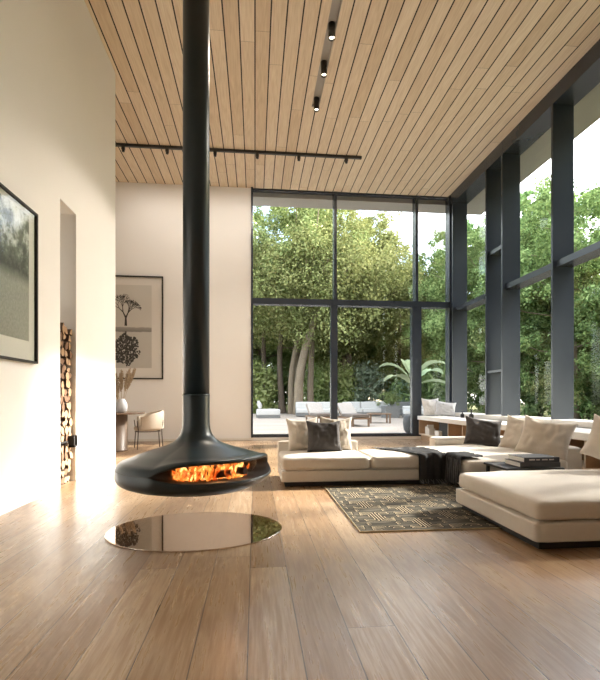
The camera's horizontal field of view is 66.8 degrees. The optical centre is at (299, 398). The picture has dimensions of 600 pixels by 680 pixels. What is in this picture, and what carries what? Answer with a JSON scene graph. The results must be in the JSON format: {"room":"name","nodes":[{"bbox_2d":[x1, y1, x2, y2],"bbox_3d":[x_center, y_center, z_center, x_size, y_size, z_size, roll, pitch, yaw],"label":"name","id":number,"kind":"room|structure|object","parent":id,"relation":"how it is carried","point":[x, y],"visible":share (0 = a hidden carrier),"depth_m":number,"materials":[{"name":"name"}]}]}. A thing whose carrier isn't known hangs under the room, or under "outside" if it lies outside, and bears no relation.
{"room":"living room","nodes":[
{"label":"living room","id":0,"kind":"room"},
{"bbox_2d":[0,0,114,515],"bbox_3d":[-2.925,-2.150,1.585,0.950,6.400,11.730,0,0,-6],"label":"wall","id":1,"kind":"structure","parent":0,"point":[57,73],"depth_m":5.25,"materials":[{"name":"paint"}]},
{"bbox_2d":[0,182,37,363],"bbox_3d":[-2.669,-1.140,4.027,0.039,1.550,1.400,0,0,-6],"label":"picture frame","id":2,"kind":"object","parent":1,"relation":"attached to","point":[18,221],"visible":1,"depth_m":4.38,"materials":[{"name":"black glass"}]},
{"bbox_2d":[0,193,28,340],"bbox_3d":[-2.677,-1.210,4.031,0.002,1.260,1.110,0,0,-6],"label":"print","id":3,"kind":"object","parent":2,"relation":"attached to","point":[14,220],"depth_m":4.31},
{"bbox_2d":[60,435,77,446],"bbox_3d":[-3.028,0.532,5.569,0.430,0.145,0.486,0,0,-6],"label":"shelf","id":4,"kind":"object","parent":1,"relation":"attached to","point":[72,441],"visible":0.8,"depth_m":5.69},
{"bbox_3d":[-3.091,-0.667,5.752,0.340,0.084,0.082,0,-32,-6],"label":"log","id":5,"kind":"object","parent":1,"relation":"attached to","visible":0},
{"bbox_2d":[62,335,70,341],"bbox_3d":[-3.070,-0.765,5.720,0.340,0.082,0.087,0,0,-6],"label":"log","id":6,"kind":"object","parent":5,"relation":"on","point":[68,338],"visible":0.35,"depth_m":5.71,"materials":[{"name":"brown wood"}]},
{"bbox_2d":[115,182,250,438],"bbox_3d":[-4.187,-2.150,11.343,5.900,6.400,0.200,0,0,-6],"label":"wall","id":7,"kind":"structure","parent":0,"point":[148,216],"depth_m":11.36,"materials":[{"name":"paint"}]},
{"bbox_2d":[115,275,162,378],"bbox_3d":[-4.294,-1.765,11.209,1.800,2.550,0.044,0,0,-6],"label":"picture frame","id":8,"kind":"object","parent":7,"relation":"attached to","point":[138,299],"visible":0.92,"depth_m":11.25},
{"bbox_2d":[115,285,151,367],"bbox_3d":[-4.295,-1.790,11.219,1.240,2.050,0.002,0,0,-6],"label":"print","id":9,"kind":"object","parent":8,"relation":"attached to","point":[133,303],"depth_m":11.24},
{"bbox_2d":[128,438,250,441],"bbox_3d":[-4.176,1.022,11.236,5.900,0.055,0.015,0,0,-6],"label":"baseboard","id":10,"kind":"structure","parent":7,"relation":"attached to","point":[222,439],"depth_m":11.33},
{"bbox_2d":[251,187,457,440],"bbox_3d":[1.555,-2.150,11.861,5.630,6.400,0.300,0,0,-6],"label":"window","id":11,"kind":"structure","parent":7,"relation":"in","point":[415,306],"depth_m":11.91,"materials":[{"name":"metal"}]},
{"bbox_2d":[0,439,599,679],"bbox_3d":[-0.659,1.150,3.713,11.620,0.200,15.720,0,0,-6],"label":"floor","id":12,"kind":"structure","parent":0,"point":[320,598],"depth_m":2.43,"materials":[{"name":"brown wood"}]},
{"bbox_2d":[115,412,144,451],"bbox_3d":[-3.776,0.660,9.223,1.220,0.780,1.220,0,0,-6],"label":"dining table","id":13,"kind":"object","parent":12,"relation":"on","point":[121,419],"visible":0.44,"depth_m":9.07,"materials":[{"name":"brown wood"}]},
{"bbox_2d":[115,399,127,412],"bbox_3d":[-3.587,0.133,9.141,0.236,0.275,0.236,0,0,-6],"label":"vase","id":14,"kind":"object","parent":13,"relation":"on","point":[121,406],"visible":0.94,"depth_m":9.06,"materials":[{"name":"ceramic"}]},
{"bbox_2d":[115,373,119,393],"bbox_3d":[-3.657,-0.150,9.098,0.117,0.780,0.110,0,0,-6],"label":"stem","id":15,"kind":"object","parent":14,"relation":"in","point":[117,384],"visible":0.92,"depth_m":9.09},
{"bbox_2d":[119,369,123,398],"bbox_3d":[-3.535,-0.178,9.024,0.113,0.837,0.192,0,0,-6],"label":"stem","id":16,"kind":"object","parent":14,"relation":"in","point":[121,383],"visible":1,"depth_m":8.99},
{"bbox_2d":[123,368,130,399],"bbox_3d":[-3.458,-0.199,9.053,0.260,0.878,0.109,0,0,34],"label":"stem","id":17,"kind":"object","parent":14,"relation":"in","point":[126,378],"visible":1,"depth_m":9.03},
{"bbox_2d":[124,368,135,399],"bbox_3d":[-3.430,-0.196,9.154,0.262,0.873,0.109,0,0,-6],"label":"stem","id":18,"kind":"object","parent":14,"relation":"in","point":[133,371],"visible":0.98,"depth_m":9.15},
{"bbox_2d":[134,410,163,449],"bbox_3d":[-3.229,0.645,9.735,0.611,0.811,0.655,0,0,-28],"label":"dining chair","id":19,"kind":"object","parent":12,"relation":"on","point":[152,421],"visible":1,"depth_m":9.51,"materials":[{"name":"beige fabric"}]},
{"bbox_2d":[104,512,281,551],"bbox_3d":[-0.834,1.045,3.656,1.380,0.010,1.090,0,0,-6],"label":"floor plate","id":20,"kind":"object","parent":12,"relation":"on","point":[188,512],"visible":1,"depth_m":3.34,"materials":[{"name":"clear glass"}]},
{"bbox_2d":[278,440,440,486],"bbox_3d":[0.750,0.810,5.940,2.043,0.480,0.913,0,0,-6],"label":"sofa","id":21,"kind":"object","parent":12,"relation":"on","point":[302,467],"visible":0.77,"depth_m":5.50,"materials":[{"name":"beige fabric"}]},
{"bbox_2d":[286,417,316,450],"bbox_3d":[0.041,0.471,6.119,0.437,0.462,0.249,0,0,-16],"label":"cushion","id":22,"kind":"object","parent":21,"relation":"on","point":[297,429],"visible":0.67,"depth_m":6.04,"materials":[{"name":"beige fabric"}]},
{"bbox_2d":[306,420,341,451],"bbox_3d":[0.314,0.487,5.963,0.474,0.422,0.244,0,0,-7],"label":"cushion","id":23,"kind":"object","parent":21,"relation":"on","point":[321,436],"visible":1,"depth_m":5.89,"materials":[{"name":"grey fabric"}]},
{"bbox_2d":[279,450,369,469],"bbox_3d":[0.282,0.763,5.823,1.088,0.175,0.772,0,0,-6],"label":"seat cushion","id":24,"kind":"object","parent":21,"relation":"on","point":[296,459],"depth_m":5.47,"materials":[{"name":"beige fabric"}]},
{"bbox_2d":[320,416,351,449],"bbox_3d":[0.491,0.467,6.192,0.455,0.472,0.252,0,0,-1],"label":"cushion","id":25,"kind":"object","parent":21,"relation":"on","point":[345,424],"visible":0.5,"depth_m":6.13,"materials":[{"name":"beige fabric"}]},
{"bbox_2d":[358,449,418,468],"bbox_3d":[1.295,0.762,5.945,0.956,0.176,0.811,0,0,-6],"label":"seat cushion","id":26,"kind":"object","parent":21,"relation":"on","point":[377,458],"depth_m":5.54,"materials":[{"name":"beige fabric"}]},
{"bbox_2d":[371,447,482,487],"bbox_3d":[1.558,0.838,5.749,0.811,0.394,1.437,0,0,-28],"label":"throw blanket","id":27,"kind":"object","parent":21,"relation":"on","point":[435,466],"visible":0.98,"depth_m":5.55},
{"bbox_2d":[325,485,500,532],"bbox_3d":[1.641,1.043,4.588,2.531,0.013,1.811,0,0,-6],"label":"rug","id":28,"kind":"object","parent":12,"relation":"on","point":[371,509],"visible":0.55,"depth_m":4.27,"materials":[{"name":"grey fabric"}]},
{"bbox_2d":[484,462,564,471],"bbox_3d":[2.373,0.876,4.857,0.620,0.348,0.480,0,0,-6],"label":"side table","id":29,"kind":"object","parent":28,"relation":"on","point":[501,465],"visible":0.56,"depth_m":4.66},
{"bbox_2d":[505,459,559,466],"bbox_3d":[2.457,0.676,4.825,0.430,0.050,0.310,0,0,-4],"label":"book","id":30,"kind":"object","parent":29,"relation":"on","point":[507,461],"visible":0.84,"depth_m":4.68,"materials":[{"name":"paper"}]},
{"bbox_2d":[508,454,559,462],"bbox_3d":[2.468,0.625,4.816,0.390,0.050,0.291,0,0,-7],"label":"book","id":31,"kind":"object","parent":30,"relation":"on","point":[526,458],"visible":1,"depth_m":4.69,"materials":[{"name":"paper"}]},
{"bbox_2d":[416,436,581,485],"bbox_3d":[2.514,0.810,6.179,1.514,0.480,1.961,0,0,-6],"label":"sofa","id":32,"kind":"object","parent":12,"relation":"on","point":[451,443],"visible":0.39,"depth_m":5.58,"materials":[{"name":"beige fabric"}]},
{"bbox_2d":[463,415,502,446],"bbox_3d":[2.712,0.490,6.737,0.582,0.491,0.268,0,0,13],"label":"cushion","id":33,"kind":"object","parent":32,"relation":"on","point":[478,432],"visible":0.97,"depth_m":6.67,"materials":[{"name":"grey fabric"}]},
{"bbox_2d":[416,445,567,472],"bbox_3d":[2.403,0.762,6.042,1.266,0.175,1.712,0,0,-6],"label":"seat cushion","id":34,"kind":"object","parent":32,"relation":"on","point":[490,453],"depth_m":5.58,"materials":[{"name":"beige fabric"}]},
{"bbox_2d":[498,415,551,447],"bbox_3d":[3.034,0.476,6.152,0.640,0.517,0.306,0,0,42],"label":"cushion","id":35,"kind":"object","parent":32,"relation":"on","point":[514,427],"visible":0.48,"depth_m":6.19,"materials":[{"name":"beige fabric"}]},
{"bbox_2d":[514,414,578,460],"bbox_3d":[2.981,0.470,5.533,0.668,0.552,0.340,0,0,42],"label":"cushion","id":36,"kind":"object","parent":32,"relation":"on","point":[538,436],"visible":0.95,"depth_m":5.43,"materials":[{"name":"beige fabric"}]},
{"bbox_2d":[417,416,599,469],"bbox_3d":[3.873,0.744,7.166,0.700,0.612,9.500,0,0,-6],"label":"window bench","id":37,"kind":"object","parent":12,"relation":"on","point":[456,425],"visible":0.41,"depth_m":9.37,"materials":[{"name":"stone"}]},
{"bbox_2d":[421,398,440,415],"bbox_3d":[3.374,0.206,11.729,0.507,0.466,0.237,0,0,-9],"label":"cushion","id":38,"kind":"object","parent":37,"relation":"on","point":[429,406],"visible":0.84,"depth_m":11.64,"materials":[{"name":"white fabric"}]},
{"bbox_2d":[439,422,447,436],"bbox_3d":[3.579,0.727,10.553,0.450,0.335,0.730,0,0,-6],"label":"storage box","id":39,"kind":"object","parent":37,"relation":"on","point":[443,427],"visible":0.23,"depth_m":10.57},
{"bbox_2d":[435,400,455,416],"bbox_3d":[3.681,0.248,11.517,0.571,0.452,0.244,0,0,8],"label":"cushion","id":40,"kind":"object","parent":37,"relation":"on","point":[442,408],"visible":0.98,"depth_m":11.44,"materials":[{"name":"grey fabric"}]},
{"bbox_2d":[456,470,599,548],"bbox_3d":[2.682,0.787,3.873,2.252,0.525,1.283,0,0,-6],"label":"chaise","id":41,"kind":"object","parent":12,"relation":"on","point":[544,509],"visible":1,"depth_m":3.39,"materials":[{"name":"beige fabric"}]},
{"bbox_2d":[459,470,599,519],"bbox_3d":[2.427,0.758,3.844,1.717,0.184,1.268,0,0,-6],"label":"seat cushion","id":42,"kind":"object","parent":41,"relation":"on","point":[533,494],"depth_m":3.52,"materials":[{"name":"beige fabric"}]},
{"bbox_2d":[579,413,599,458],"bbox_3d":[3.038,0.434,4.341,0.677,0.593,0.295,0,0,23],"label":"cushion","id":43,"kind":"object","parent":41,"relation":"on","point":[591,447],"visible":1,"depth_m":4.36,"materials":[{"name":"beige fabric"}]},
{"bbox_2d":[84,0,599,196],"bbox_3d":[-0.682,-5.490,3.701,11.570,0.280,15.700,0,0,-6],"label":"ceiling","id":44,"kind":"structure","parent":0,"point":[424,91],"depth_m":7.64,"materials":[{"name":"wood"}]},
{"bbox_2d":[115,143,182,154],"bbox_3d":[-3.172,-5.254,9.594,1.370,0.188,0.060,0,0,-6],"label":"track light","id":45,"kind":"object","parent":44,"relation":"attached to","point":[122,145],"depth_m":9.58,"materials":[{"name":"metal"}]},
{"bbox_2d":[114,0,270,496],"bbox_3d":[-0.839,-2.310,3.660,1.210,6.080,1.210,0,0,-2],"label":"fireplace","id":46,"kind":"object","parent":44,"relation":"hanging from","point":[149,472],"visible":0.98,"depth_m":3.56,"materials":[{"name":"black metal"}]},
{"bbox_2d":[183,469,230,479],"bbox_3d":[-0.678,0.554,3.330,0.343,0.072,0.066,0,0,-11],"label":"log","id":47,"kind":"object","parent":46,"relation":"in","point":[220,474],"visible":0.54,"depth_m":3.32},
{"bbox_2d":[172,462,249,481],"bbox_3d":[-0.666,0.528,3.349,0.652,0.140,0.219,0,0,-32],"label":"fire","id":48,"kind":"object","parent":46,"relation":"in","point":[182,472],"visible":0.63,"depth_m":3.27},
{"bbox_2d":[213,466,247,474],"bbox_3d":[-0.537,0.542,3.452,0.303,0.070,0.066,0,0,29],"label":"log","id":49,"kind":"object","parent":46,"relation":"in","point":[240,470],"visible":0.45,"depth_m":3.38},
{"bbox_2d":[210,148,361,163],"bbox_3d":[-0.279,-5.256,9.880,3.275,0.184,0.060,0,0,-6],"label":"track light","id":50,"kind":"object","parent":44,"relation":"attached to","point":[216,150],"depth_m":9.85,"materials":[{"name":"metal"}]},
{"bbox_2d":[312,0,342,111],"bbox_3d":[0.589,-5.295,5.218,0.140,0.230,6.270,0,0,-6],"label":"recessed light","id":51,"kind":"object","parent":44,"relation":"in","point":[335,9],"visible":0.99,"depth_m":7.04,"materials":[{"name":"metal"}]},
{"bbox_2d":[253,83,599,214],"bbox_3d":[-0.303,-5.440,4.080,12.600,0.420,16.580,0,0,-6],"label":"roof overhang","id":52,"kind":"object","parent":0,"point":[587,110],"depth_m":11.93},
{"bbox_3d":[-3.063,-0.756,5.494,0.340,0.103,0.105,0,24,-6],"label":"log","id":53,"kind":"object","parent":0,"visible":0},
{"bbox_2d":[60,322,64,334],"bbox_3d":[-3.052,-0.859,5.537,0.340,0.149,0.084,0,0,-6],"label":"log","id":54,"kind":"object","parent":53,"relation":"on","point":[62,327],"visible":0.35,"depth_m":5.54,"materials":[{"name":"brown wood"}]},
{"bbox_3d":[5.409,-2.150,-0.229,0.420,6.400,6.480,0,0,-6],"label":"wall","id":55,"kind":"structure","parent":0,"visible":0},
{"bbox_2d":[450,40,599,428],"bbox_3d":[4.561,-2.150,7.475,0.490,6.400,9.020,0,0,-6],"label":"window","id":56,"kind":"structure","parent":55,"relation":"in","point":[499,173],"depth_m":9.44,"materials":[{"name":"metal"}]},
{"bbox_2d":[487,369,500,372],"bbox_3d":[4.342,-0.595,9.795,0.330,0.050,0.610,0,0,-6],"label":"crossbar","id":57,"kind":"object","parent":56,"relation":"attached to","point":[488,370],"depth_m":9.88,"materials":[{"name":"metal"}]},
{"bbox_2d":[489,245,500,255],"bbox_3d":[4.362,-4.125,9.797,0.290,1.910,0.610,0,0,-6],"label":"crossbar","id":58,"kind":"object","parent":56,"relation":"attached to","point":[494,250],"depth_m":9.98,"materials":[{"name":"metal"}]},
{"label":"outside","id":59,"kind":"structure","parent":0,"visible":0},
{"bbox_2d":[254,405,585,419],"bbox_3d":[11.482,1.308,36.306,150.000,0.426,150.000,0,0,-6],"label":"ground","id":60,"kind":"structure","parent":59,"point":[546,413],"depth_m":43.32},
{"bbox_2d":[253,354,287,413],"bbox_3d":[-2.511,-0.933,31.951,5.646,4.345,3.868,0,0,-23],"label":"shrub","id":61,"kind":"object","parent":60,"relation":"on","point":[262,393],"visible":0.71,"depth_m":31.37,"materials":[{"name":"green plant"}]},
{"bbox_2d":[253,360,288,413],"bbox_3d":[-2.279,-0.838,35.681,6.132,4.370,7.703,0,0,-42],"label":"shrub","id":62,"kind":"object","parent":60,"relation":"on","point":[275,365],"visible":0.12,"depth_m":34.41,"materials":[{"name":"green plant"}]},
{"bbox_2d":[253,333,293,385],"bbox_3d":[-2.913,-5.992,40.897,13.449,14.836,13.720,0,0,-21],"label":"tree","id":63,"kind":"object","parent":60,"relation":"on","point":[270,358],"visible":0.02,"depth_m":42.14,"materials":[{"name":"green plant"}]},
{"bbox_2d":[253,333,317,371],"bbox_3d":[-3.665,-5.288,49.463,12.098,13.346,12.342,0,0,18],"label":"tree","id":64,"kind":"object","parent":60,"relation":"on","point":[253,333],"visible":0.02,"depth_m":47.67,"materials":[{"name":"green plant"}]},
{"bbox_2d":[253,236,340,406],"bbox_3d":[-2.277,-5.445,33.297,11.983,13.665,12.516,0,0,45],"label":"tree","id":65,"kind":"object","parent":60,"relation":"on","point":[263,349],"visible":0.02,"depth_m":32.57,"materials":[{"name":"green plant"}]},
{"bbox_2d":[253,214,369,413],"bbox_3d":[-0.206,-5.579,32.140,13.952,13.929,12.924,0,0,-3],"label":"tree","id":66,"kind":"object","parent":60,"relation":"on","point":[281,399],"visible":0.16,"depth_m":29.50,"materials":[{"name":"green plant"}]},
{"bbox_2d":[253,208,392,401],"bbox_3d":[0.123,-6.208,30.330,12.026,15.184,13.569,0,0,23],"label":"tree","id":67,"kind":"object","parent":60,"relation":"on","point":[310,381],"visible":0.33,"depth_m":27.82,"materials":[{"name":"green plant"}]},
{"bbox_2d":[303,360,345,402],"bbox_3d":[1.437,-0.922,32.404,3.868,4.345,5.646,0,0,10],"label":"shrub","id":68,"kind":"object","parent":60,"relation":"on","point":[319,373],"visible":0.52,"depth_m":31.27,"materials":[{"name":"green plant"}]},
{"bbox_2d":[303,370,351,401],"bbox_3d":[2.002,-0.497,32.798,4.487,3.580,4.620,0,0,-30],"label":"shrub","id":69,"kind":"object","parent":60,"relation":"on","point":[327,392],"visible":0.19,"depth_m":31.67,"materials":[{"name":"green plant"}]},
{"bbox_2d":[253,207,405,413],"bbox_3d":[0.609,-5.602,30.704,13.181,13.968,12.759,0,0,20],"label":"tree","id":70,"kind":"object","parent":60,"relation":"on","point":[297,340],"visible":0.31,"depth_m":28.02,"materials":[{"name":"green plant"}]},
{"bbox_2d":[253,206,406,382],"bbox_3d":[0.048,-7.554,33.136,16.158,17.637,14.584,0,0,5],"label":"tree","id":71,"kind":"object","parent":60,"relation":"on","point":[277,214],"visible":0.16,"depth_m":30.45,"materials":[{"name":"green plant"}]},
{"bbox_2d":[253,209,432,414],"bbox_3d":[2.418,-6.369,28.398,13.466,15.526,11.519,0,0,29],"label":"tree","id":72,"kind":"object","parent":60,"relation":"on","point":[299,378],"visible":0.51,"depth_m":27.01,"materials":[{"name":"green plant"}]},
{"bbox_2d":[253,413,435,433],"bbox_3d":[1.874,1.095,21.690,20.000,0.210,19.200,0,0,-6],"label":"deck","id":73,"kind":"object","parent":60,"relation":"on","point":[260,425],"depth_m":17.00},
{"bbox_2d":[256,409,279,417],"bbox_3d":[-1.672,0.754,23.862,1.174,0.473,1.005,0,0,-10],"label":"daybed","id":74,"kind":"object","parent":73,"relation":"on","point":[261,413],"visible":1,"depth_m":23.38,"materials":[{"name":"fabric"}]},
{"bbox_2d":[295,402,338,415],"bbox_3d":[0.951,0.554,25.441,2.350,0.792,0.952,0,0,-6],"label":"outdoor sofa","id":75,"kind":"object","parent":73,"relation":"on","point":[300,407],"visible":0.39,"depth_m":25.54,"materials":[{"name":"fabric"}]},
{"bbox_2d":[296,409,307,412],"bbox_3d":[0.377,0.653,25.275,1.159,0.233,0.733,0,0,-6],"label":"seat cushion","id":76,"kind":"object","parent":75,"relation":"on","point":[297,410],"depth_m":24.89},
{"bbox_2d":[296,402,315,408],"bbox_3d":[0.336,0.374,25.698,1.157,0.432,0.245,0,0,-6],"label":"cushion","id":77,"kind":"object","parent":75,"relation":"on","point":[299,405],"depth_m":25.55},
{"bbox_2d":[316,402,329,408],"bbox_3d":[1.505,0.374,25.814,1.161,0.432,0.246,0,0,-6],"label":"cushion","id":78,"kind":"object","parent":75,"relation":"on","point":[326,405],"depth_m":25.69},
{"bbox_2d":[305,403,329,422],"bbox_3d":[0.747,0.569,18.056,0.680,0.842,2.000,0,0,-11],"label":"sun lounger","id":79,"kind":"object","parent":73,"relation":"on","point":[314,409],"visible":0.91,"depth_m":18.40,"materials":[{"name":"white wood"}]},
{"bbox_2d":[338,403,370,426],"bbox_3d":[1.960,0.569,17.166,0.680,0.842,2.000,0,0,-14],"label":"sun lounger","id":80,"kind":"object","parent":73,"relation":"on","point":[346,410],"visible":0.95,"depth_m":17.22,"materials":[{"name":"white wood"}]},
{"bbox_2d":[342,402,380,415],"bbox_3d":[3.569,0.554,26.404,2.200,0.792,0.952,0,0,-4],"label":"outdoor sofa","id":81,"kind":"object","parent":73,"relation":"on","point":[360,407],"visible":0.6,"depth_m":26.56,"materials":[{"name":"fabric"}]},
{"bbox_2d":[342,402,359,407],"bbox_3d":[2.999,0.375,26.681,1.084,0.430,0.245,0,0,-4],"label":"cushion","id":82,"kind":"object","parent":81,"relation":"on","point":[355,404],"depth_m":26.58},
{"bbox_2d":[354,408,362,412],"bbox_3d":[3.028,0.653,26.257,1.085,0.235,0.733,0,0,-4],"label":"seat cushion","id":83,"kind":"object","parent":81,"relation":"on","point":[359,410],"depth_m":25.92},
{"bbox_2d":[360,402,378,407],"bbox_3d":[4.096,0.374,26.757,1.084,0.432,0.245,0,0,-4],"label":"cushion","id":84,"kind":"object","parent":81,"relation":"on","point":[362,404],"depth_m":26.63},
{"bbox_2d":[361,408,380,411],"bbox_3d":[4.126,0.652,26.333,1.085,0.235,0.734,0,0,-4],"label":"seat cushion","id":85,"kind":"object","parent":81,"relation":"on","point":[362,409],"depth_m":25.97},
{"bbox_2d":[365,401,389,408],"bbox_3d":[5.356,0.554,30.700,1.900,0.792,0.952,0,0,-2],"label":"outdoor sofa","id":86,"kind":"object","parent":73,"relation":"on","point":[382,403],"visible":0.16,"depth_m":30.90,"materials":[{"name":"fabric"}]},
{"bbox_2d":[379,401,389,406],"bbox_3d":[5.818,0.374,31.034,0.933,0.432,0.244,0,0,-2],"label":"cushion","id":87,"kind":"object","parent":86,"relation":"on","point":[382,403],"depth_m":30.91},
{"bbox_2d":[367,413,391,422],"bbox_3d":[3.264,0.790,18.813,0.900,0.400,0.800,0,0,0],"label":"outdoor table","id":88,"kind":"object","parent":73,"relation":"on","point":[370,414],"visible":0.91,"depth_m":18.44,"materials":[{"name":"brown wood"}]},
{"bbox_2d":[381,406,399,417],"bbox_3d":[4.763,0.675,23.985,0.760,0.630,0.760,0,0,-6],"label":"cube","id":89,"kind":"object","parent":73,"relation":"on","point":[394,410],"visible":0.94,"depth_m":23.62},
{"bbox_2d":[375,390,401,405],"bbox_3d":[4.798,-0.036,23.954,1.540,0.874,1.226,0,0,-6],"label":"shrub","id":90,"kind":"object","parent":89,"relation":"in","point":[390,398],"visible":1,"depth_m":23.93,"materials":[{"name":"green plant"}]},
{"bbox_2d":[378,359,409,386],"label":"banana plant","id":91,"kind":"object","parent":73,"relation":"on","point":[406,363],"depth_m":13.01,"materials":[{"name":"green plant"}]},
{"bbox_2d":[403,415,409,432],"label":"planter","id":92,"kind":"object","parent":73,"relation":"on","point":[406,418],"depth_m":12.98,"materials":[{"name":"grey concrete"}]},
{"bbox_2d":[391,402,422,414],"bbox_3d":[6.777,0.554,27.022,2.600,0.792,0.952,0,0,3],"label":"outdoor sofa","id":93,"kind":"object","parent":73,"relation":"on","point":[401,403],"visible":0.09,"depth_m":27.25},
{"bbox_2d":[391,402,409,407],"bbox_3d":[6.144,0.374,27.371,1.285,0.432,0.246,0,0,3],"label":"cushion","id":94,"kind":"object","parent":93,"relation":"on","point":[402,403],"depth_m":27.25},
{"bbox_2d":[402,406,433,417],"bbox_3d":[6.038,0.654,23.331,1.500,0.592,0.952,0,0,6],"label":"outdoor sofa","id":95,"kind":"object","parent":73,"relation":"on","point":[405,409],"visible":0.41,"depth_m":23.21,"materials":[{"name":"fabric"}]},
{"bbox_2d":[402,406,422,409],"bbox_3d":[6.070,0.474,23.645,1.485,0.232,0.243,0,0,6],"label":"cushion","id":96,"kind":"object","parent":95,"relation":"on","point":[403,407],"depth_m":23.58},
{"bbox_2d":[403,409,422,413],"bbox_3d":[6.027,0.653,23.223,1.483,0.234,0.734,0,0,6],"label":"seat cushion","id":97,"kind":"object","parent":95,"relation":"on","point":[405,411],"depth_m":22.93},
{"bbox_2d":[422,360,444,383],"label":"banana plant","id":98,"kind":"object","parent":73,"relation":"on","point":[429,362],"depth_m":12.96,"materials":[{"name":"green plant"}]},
{"bbox_2d":[303,360,386,388],"bbox_3d":[3.372,-0.909,37.187,8.295,4.706,6.604,0,0,-9],"label":"shrub","id":99,"kind":"object","parent":60,"relation":"on","point":[340,360],"visible":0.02,"depth_m":36.30,"materials":[{"name":"green plant"}]},
{"bbox_2d":[282,322,409,385],"bbox_3d":[2.341,-5.614,39.670,12.776,14.094,13.034,0,0,42],"label":"tree","id":100,"kind":"object","parent":60,"relation":"on","point":[373,352],"visible":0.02,"depth_m":38.53,"materials":[{"name":"green plant"}]},
{"bbox_2d":[326,359,368,402],"bbox_3d":[2.834,-0.815,32.484,3.725,4.184,5.436,0,0,18],"label":"shrub","id":101,"kind":"object","parent":60,"relation":"on","point":[348,385],"visible":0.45,"depth_m":31.96,"materials":[{"name":"green plant"}]},
{"bbox_2d":[276,209,444,374],"bbox_3d":[3.811,-6.771,35.736,13.417,16.226,14.866,0,0,-8],"label":"tree","id":102,"kind":"object","parent":60,"relation":"on","point":[370,224],"visible":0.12,"depth_m":32.09,"materials":[{"name":"green plant"}]},
{"bbox_2d":[289,213,434,394],"bbox_3d":[4.719,-6.162,34.169,13.447,15.093,12.411,0,0,34],"label":"tree","id":103,"kind":"object","parent":60,"relation":"on","point":[348,356],"visible":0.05,"depth_m":31.62,"materials":[{"name":"green plant"}]},
{"bbox_2d":[347,359,390,401],"bbox_3d":[4.651,-0.853,33.267,5.779,4.377,4.662,0,0,-44],"label":"shrub","id":104,"kind":"object","parent":60,"relation":"on","point":[367,377],"visible":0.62,"depth_m":32.15,"materials":[{"name":"green plant"}]},
{"bbox_2d":[376,378,409,401],"bbox_3d":[7.118,-0.212,33.065,4.128,3.127,3.330,0,0,21],"label":"shrub","id":105,"kind":"object","parent":60,"relation":"on","point":[406,383],"visible":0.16,"depth_m":32.94,"materials":[{"name":"green plant"}]},
{"bbox_2d":[372,366,426,399],"bbox_3d":[8.248,-0.569,35.376,7.110,4.034,5.661,0,0,-23],"label":"shrub","id":106,"kind":"object","parent":60,"relation":"on","point":[405,370],"visible":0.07,"depth_m":34.83,"materials":[{"name":"green plant"}]},
{"bbox_2d":[370,319,437,393],"bbox_3d":[8.808,-5.424,44.689,12.373,13.649,12.623,0,0,-6],"label":"tree","id":107,"kind":"object","parent":60,"relation":"on","point":[404,324],"visible":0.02,"depth_m":43.48,"materials":[{"name":"green plant"}]},
{"bbox_2d":[351,274,471,400],"bbox_3d":[8.720,-4.662,37.272,10.620,12.204,14.210,0,0,-41],"label":"tree","id":108,"kind":"object","parent":60,"relation":"on","point":[387,354],"visible":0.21,"depth_m":35.63,"materials":[{"name":"green plant"}]},
{"bbox_2d":[388,357,473,415],"bbox_3d":[8.851,-0.680,29.406,5.661,4.034,7.110,0,0,-25],"label":"shrub","id":109,"kind":"object","parent":60,"relation":"on","point":[435,390],"visible":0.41,"depth_m":28.65,"materials":[{"name":"green plant"}]},
{"bbox_2d":[396,224,484,410],"bbox_3d":[11.125,-5.559,31.548,9.357,13.938,9.067,0,0,36],"label":"tree","id":110,"kind":"object","parent":60,"relation":"on","point":[441,233],"visible":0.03,"depth_m":31.11,"materials":[{"name":"green plant"}]},
{"bbox_2d":[467,381,484,412],"bbox_3d":[11.735,-0.264,28.187,4.200,3.255,4.079,0,0,-29],"label":"shrub","id":111,"kind":"object","parent":60,"relation":"on","point":[479,400],"visible":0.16,"depth_m":28.00,"materials":[{"name":"green plant"}]},
{"bbox_2d":[408,214,582,393],"bbox_3d":[10.062,-4.221,24.242,8.584,10.938,9.966,0,0,33],"label":"tree","id":112,"kind":"object","parent":60,"relation":"on","point":[474,373],"visible":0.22,"depth_m":23.41,"materials":[{"name":"green plant"}]},
{"bbox_2d":[467,172,599,418],"bbox_3d":[11.927,-4.188,20.027,8.584,10.938,9.966,0,0,-25],"label":"tree","id":113,"kind":"object","parent":60,"relation":"on","point":[587,205],"visible":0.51,"depth_m":18.76,"materials":[{"name":"green plant"}]},
{"bbox_2d":[467,258,599,419],"bbox_3d":[13.518,-3.099,22.016,10.231,8.787,7.646,0,0,-37],"label":"tree","id":114,"kind":"object","parent":60,"relation":"on","point":[546,381],"visible":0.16,"depth_m":20.70,"materials":[{"name":"green plant"}]},
{"bbox_2d":[467,188,599,405],"bbox_3d":[12.975,-5.449,25.527,9.104,13.562,8.822,0,0,2],"label":"tree","id":115,"kind":"object","parent":60,"relation":"on","point":[526,193],"visible":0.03,"depth_m":24.60,"materials":[{"name":"green plant"}]},
{"bbox_2d":[520,361,550,416],"bbox_3d":[12.754,-0.376,23.972,4.717,3.362,5.925,0,0,4],"label":"shrub","id":116,"kind":"object","parent":60,"relation":"on","point":[533,409],"visible":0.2,"depth_m":23.15,"materials":[{"name":"green plant"}]},
{"bbox_2d":[542,358,599,419],"bbox_3d":[12.835,-0.243,19.999,3.875,3.092,3.990,0,0,27],"label":"shrub","id":117,"kind":"object","parent":60,"relation":"on","point":[590,403],"visible":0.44,"depth_m":19.56,"materials":[{"name":"green plant"}]},
{"bbox_2d":[574,275,599,373],"bbox_3d":[13.417,-2.604,15.879,6.189,7.885,7.184,0,0,-11],"label":"tree","id":118,"kind":"object","parent":60,"relation":"on","point":[575,293],"visible":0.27,"depth_m":17.68,"materials":[{"name":"green plant"}]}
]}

